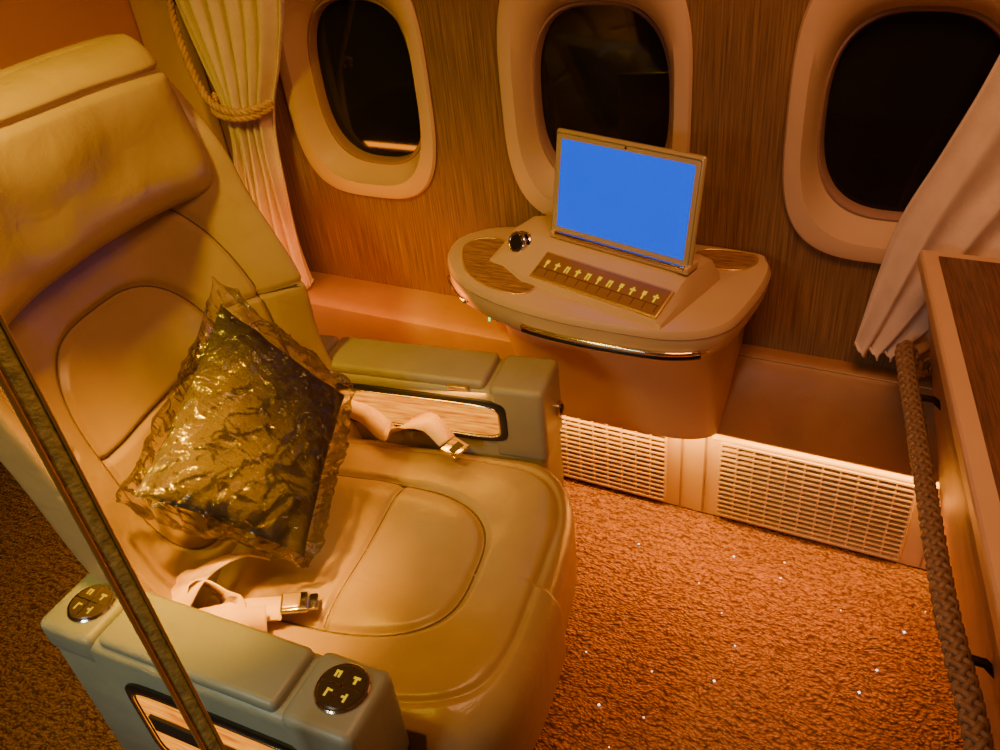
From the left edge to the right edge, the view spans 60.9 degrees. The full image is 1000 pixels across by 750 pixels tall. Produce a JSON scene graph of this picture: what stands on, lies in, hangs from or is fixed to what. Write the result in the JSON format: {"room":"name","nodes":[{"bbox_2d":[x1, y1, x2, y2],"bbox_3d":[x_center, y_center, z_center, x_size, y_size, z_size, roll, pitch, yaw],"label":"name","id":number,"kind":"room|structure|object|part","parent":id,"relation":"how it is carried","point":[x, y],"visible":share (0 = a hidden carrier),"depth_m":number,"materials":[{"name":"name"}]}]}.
{"room":"aircraft cabin","nodes":[
{"label":"aircraft cabin","id":0,"kind":"room"},
{"bbox_2d":[0,0,143,69],"bbox_3d":[-0.958,-0.518,1.997,0.060,1.750,0.520,12,40,24],"label":"wall partition","id":1,"kind":"structure","parent":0,"point":[29,29],"depth_m":1.82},
{"bbox_2d":[0,462,963,749],"bbox_3d":[-0.597,0.945,1.457,4.100,0.050,2.600,12,40,24],"label":"floor","id":2,"kind":"structure","parent":0,"point":[793,676],"depth_m":1.80,"materials":[{"name":"carpet"}]},
{"bbox_2d":[0,312,226,749],"bbox_3d":[-0.315,0.344,0.871,0.060,1.550,0.040,-28,41,-27],"label":"post","id":3,"kind":"object","parent":2,"relation":"on","point":[18,383],"visible":1,"depth_m":0.71,"materials":[{"name":"gold metal"}]},
{"bbox_2d":[0,34,576,749],"bbox_3d":[-0.324,0.166,1.387,0.863,1.237,0.812,7,38,18],"label":"seat","id":4,"kind":"object","parent":2,"relation":"on","point":[431,610],"visible":0.77,"depth_m":1.31,"materials":[{"name":"leather"}]},
{"bbox_3d":[-0.571,-0.033,1.361,0.370,0.835,0.584,7,38,18],"label":"backrest","id":5,"kind":"part","parent":4,"relation":"part of","materials":[{"name":"leather"}]},
{"bbox_3d":[-0.396,0.365,1.138,0.300,0.024,0.093,10,39,22],"label":"lid","id":6,"kind":"part","parent":4,"relation":"part of","materials":[{"name":"leather"}]},
{"bbox_3d":[-0.362,0.527,1.170,0.350,0.195,0.006,10,39,22],"label":"panel frame","id":7,"kind":"part","parent":4,"relation":"part of","materials":[{"name":"black plastic"}]},
{"bbox_2d":[116,273,351,567],"bbox_3d":[-0.396,0.087,1.350,0.249,0.360,0.415,1,36,11],"label":"pillow","id":8,"kind":"object","parent":4,"relation":"on","point":[248,441],"visible":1,"depth_m":1.32,"materials":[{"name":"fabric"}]},
{"bbox_2d":[204,438,576,749],"bbox_3d":[-0.215,0.367,1.495,0.678,0.205,0.604,7,38,18],"label":"cushion","id":9,"kind":"object","parent":4,"relation":"on","point":[437,572],"depth_m":1.38,"materials":[{"name":"leather"}]},
{"bbox_3d":[-0.174,-0.025,1.640,0.340,0.024,0.101,7,38,18],"label":"lid","id":10,"kind":"part","parent":4,"relation":"part of","materials":[{"name":"leather"}]},
{"bbox_3d":[-0.158,0.071,1.627,0.360,0.098,0.006,7,38,18],"label":"panel frame","id":11,"kind":"part","parent":4,"relation":"part of","materials":[{"name":"black plastic"}]},
{"bbox_3d":[-0.084,0.135,1.577,0.036,0.011,0.042,21,44,33],"label":"tongue plate","id":12,"kind":"part","parent":4,"relation":"part of","materials":[{"name":"silver metal"}]},
{"bbox_3d":[0.114,0.064,1.624,0.008,0.032,0.032,7,38,18],"label":"recline knob","id":13,"kind":"part","parent":4,"relation":"part of","materials":[{"name":"silver metal"}]},
{"bbox_2d":[585,543,925,747],"bbox_3d":[-0.116,0.741,1.609,2.197,0.003,1.125,-2,36,7],"label":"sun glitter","id":14,"kind":"object","parent":2,"relation":"on","point":[638,543],"visible":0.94,"depth_m":1.74},
{"bbox_2d":[894,250,999,749],"bbox_3d":[0.835,0.493,1.107,0.571,0.812,1.274,5,37,16],"label":"base cabinet","id":15,"kind":"object","parent":2,"relation":"on","point":[961,292],"depth_m":1.16,"materials":[{"name":"beige plastic"}]},
{"bbox_3d":[0.624,0.237,1.192,0.070,0.072,0.960,5,37,16],"label":"braided rail","id":16,"kind":"part","parent":15,"relation":"part of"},
{"bbox_2d":[203,0,931,375],"bbox_3d":[-0.131,-0.670,1.728,4.100,2.150,0.001,12,40,24],"label":"wall","id":17,"kind":"structure","parent":0,"point":[814,302],"depth_m":1.70,"materials":[{"name":"brown wood"}]},
{"bbox_2d":[129,0,229,155],"bbox_3d":[-0.794,-0.882,1.942,0.140,1.430,0.045,12,40,24],"label":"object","id":18,"kind":"structure","parent":17,"relation":"attached to","point":[155,29],"depth_m":2.00,"materials":[{"name":"plastic"}]},
{"bbox_2d":[166,0,313,289],"bbox_3d":[-0.576,-0.809,1.754,0.478,1.472,0.102,12,40,24],"label":"window curtain","id":19,"kind":"object","parent":17,"relation":"hanging from","point":[238,43],"visible":0.83,"depth_m":1.88,"materials":[{"name":"fabric"}]},
{"bbox_2d":[280,0,435,198],"bbox_3d":[-0.314,-0.651,1.878,0.392,0.538,0.060,12,40,24],"label":"surround","id":20,"kind":"object","parent":17,"relation":"attached to","point":[343,171],"visible":0.95,"depth_m":1.94,"materials":[{"name":"plastic"}]},
{"bbox_2d":[307,0,420,164],"bbox_3d":[-0.296,-0.658,1.915,0.292,0.374,0.028,12,40,24],"label":"gasket","id":21,"kind":"object","parent":20,"relation":"attached to","point":[328,116],"visible":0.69,"depth_m":1.98,"materials":[{"name":"beige rubber"}]},
{"bbox_2d":[317,0,420,156],"bbox_3d":[-0.289,-0.666,1.925,0.280,0.356,0.006,12,40,24],"label":"glass pane","id":22,"kind":"object","parent":21,"relation":"attached to","point":[364,57],"visible":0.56,"depth_m":1.92,"materials":[{"name":"black glass"}]},
{"bbox_2d":[307,271,515,359],"bbox_3d":[-0.333,-0.125,2.199,1.040,0.190,0.128,12,40,24],"label":"wall ledge","id":23,"kind":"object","parent":17,"relation":"attached to","point":[342,307],"depth_m":2.08,"materials":[{"name":"plastic"}]},
{"bbox_2d":[497,0,692,215],"bbox_3d":[0.185,-0.541,1.652,0.392,0.538,0.060,12,40,24],"label":"surround","id":24,"kind":"object","parent":17,"relation":"attached to","point":[519,22],"visible":0.66,"depth_m":1.64,"materials":[{"name":"plastic"}]},
{"bbox_2d":[532,1,671,167],"bbox_3d":[0.204,-0.548,1.689,0.292,0.374,0.028,12,40,24],"label":"gasket","id":25,"kind":"object","parent":24,"relation":"attached to","point":[547,147],"visible":0.59,"depth_m":1.67,"materials":[{"name":"grey rubber"}]},
{"bbox_2d":[541,3,669,152],"bbox_3d":[0.210,-0.556,1.700,0.280,0.356,0.006,12,40,24],"label":"glass pane","id":26,"kind":"object","parent":25,"relation":"attached to","point":[604,69],"visible":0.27,"depth_m":1.67,"materials":[{"name":"black glass"}]},
{"bbox_2d":[447,216,770,438],"bbox_3d":[0.189,-0.063,1.765,0.660,0.467,0.345,12,40,24],"label":"side table","id":27,"kind":"object","parent":17,"relation":"attached to","point":[634,345],"visible":0.93,"depth_m":1.63,"materials":[{"name":"beige plastic"}]},
{"bbox_3d":[0.039,-0.267,1.711,0.032,0.039,0.035,24,46,35],"label":"jack knob","id":28,"kind":"part","parent":27,"relation":"part of","materials":[{"name":"black plastic"}]},
{"bbox_3d":[0.044,-0.267,1.717,0.048,0.045,0.029,24,46,35],"label":"jack knob","id":29,"kind":"part","parent":27,"relation":"part of","materials":[{"name":"silver metal"}]},
{"bbox_2d":[530,252,673,318],"bbox_3d":[0.183,-0.169,1.574,0.287,0.030,0.060,24,46,35],"label":"control panel","id":30,"kind":"object","parent":27,"relation":"attached to","point":[589,285],"depth_m":1.57,"materials":[{"name":"gold metal"}]},
{"bbox_2d":[550,128,706,274],"bbox_3d":[0.221,-0.321,1.556,0.314,0.204,0.059,23,45,34],"label":"monitor","id":31,"kind":"object","parent":27,"relation":"on","point":[635,201],"visible":1,"depth_m":1.54,"materials":[{"name":"blue"}]},
{"bbox_2d":[563,434,940,568],"bbox_3d":[0.482,0.210,2.005,2.700,0.281,0.056,12,40,24],"label":"panel","id":32,"kind":"object","parent":17,"relation":"attached to","point":[693,449],"depth_m":1.98,"materials":[{"name":"plastic"}]},
{"bbox_2d":[561,414,664,491],"bbox_3d":[0.235,0.180,2.109,0.363,0.220,0.002,12,40,24],"label":"grille","id":33,"kind":"object","parent":32,"relation":"attached to","point":[562,414],"visible":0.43,"depth_m":2.08,"materials":[{"name":"plastic"}]},
{"bbox_2d":[560,415,666,500],"bbox_3d":[0.233,0.183,2.105,0.367,0.225,0.009,12,40,24],"label":"grille slats","id":34,"kind":"object","parent":32,"relation":"attached to","point":[595,475],"visible":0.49,"depth_m":2.09,"materials":[{"name":"beige plastic"}]},
{"bbox_2d":[563,437,667,497],"bbox_3d":[0.234,0.181,2.107,0.371,0.228,0.008,12,40,24],"label":"rim","id":35,"kind":"object","parent":32,"relation":"attached to","point":[667,437],"depth_m":2.12,"materials":[{"name":"white plastic"}]},
{"bbox_2d":[679,439,682,504],"bbox_3d":[0.430,0.210,2.013,0.004,0.270,0.004,12,40,24],"label":"joint","id":36,"kind":"object","parent":32,"relation":"attached to","point":[681,459],"depth_m":2.02,"materials":[{"name":"white plastic"}]},
{"bbox_2d":[701,438,706,510],"bbox_3d":[0.479,0.221,1.990,0.004,0.270,0.004,12,40,24],"label":"joint","id":37,"kind":"object","parent":32,"relation":"attached to","point":[705,438],"depth_m":2.00,"materials":[{"name":"white plastic"}]},
{"bbox_2d":[715,441,915,560],"bbox_3d":[0.690,0.280,1.896,0.406,0.225,0.009,12,40,24],"label":"grille slats","id":38,"kind":"object","parent":32,"relation":"attached to","point":[732,507],"visible":0.95,"depth_m":1.89,"materials":[{"name":"white plastic"}]},
{"bbox_2d":[719,446,912,551],"bbox_3d":[0.692,0.277,1.900,0.402,0.220,0.002,12,40,24],"label":"grille","id":39,"kind":"object","parent":32,"relation":"attached to","point":[725,446],"visible":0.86,"depth_m":1.88,"materials":[{"name":"white plastic"}]},
{"bbox_2d":[716,442,915,557],"bbox_3d":[0.691,0.278,1.898,0.410,0.228,0.008,12,40,24],"label":"rim","id":40,"kind":"object","parent":32,"relation":"attached to","point":[725,442],"depth_m":1.89,"materials":[{"name":"white plastic"}]},
{"bbox_3d":[1.069,0.263,1.647,1.320,0.008,0.010,12,40,24],"label":"led strip","id":41,"kind":"part","parent":32,"relation":"part of","materials":[{"name":"white plastic"}]},
{"bbox_2d":[919,494,939,566],"bbox_3d":[0.912,0.312,1.792,0.004,0.270,0.004,12,40,24],"label":"joint","id":42,"kind":"object","parent":32,"relation":"attached to","point":[922,557],"depth_m":1.85,"materials":[{"name":"white plastic"}]},
{"bbox_2d":[717,344,938,481],"bbox_3d":[1.050,0.153,1.580,1.360,0.196,0.090,12,40,24],"label":"wall panel","id":43,"kind":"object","parent":17,"relation":"attached to","point":[856,420],"depth_m":1.73,"materials":[{"name":"plastic"}]},
{"bbox_2d":[738,354,932,389],"bbox_3d":[1.046,0.072,1.534,1.360,0.003,0.003,12,40,24],"label":"sill seam","id":44,"kind":"structure","parent":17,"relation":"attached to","point":[738,354],"depth_m":1.71,"materials":[{"name":"beige plastic"}]},
{"bbox_2d":[782,0,999,263],"bbox_3d":[0.686,-0.433,1.424,0.392,0.538,0.060,12,40,24],"label":"surround","id":45,"kind":"object","parent":17,"relation":"attached to","point":[822,223],"visible":0.7,"depth_m":1.50,"materials":[{"name":"plastic"}]},
{"bbox_2d":[817,6,999,221],"bbox_3d":[0.705,-0.439,1.462,0.292,0.374,0.028,12,40,24],"label":"gasket","id":46,"kind":"object","parent":45,"relation":"attached to","point":[836,195],"visible":0.68,"depth_m":1.51,"materials":[{"name":"grey rubber"}]},
{"bbox_2d":[824,11,999,211],"bbox_3d":[0.711,-0.448,1.472,0.280,0.356,0.006,12,40,24],"label":"glass pane","id":47,"kind":"object","parent":46,"relation":"attached to","point":[903,85],"visible":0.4,"depth_m":1.46,"materials":[{"name":"black glass"}]},
{"bbox_2d":[854,54,999,368],"bbox_3d":[0.987,-0.514,1.085,0.827,1.367,0.044,12,40,24],"label":"window curtain","id":48,"kind":"object","parent":17,"relation":"hanging from","point":[955,209],"visible":0.57,"depth_m":1.44,"materials":[{"name":"fabric"}]}
]}

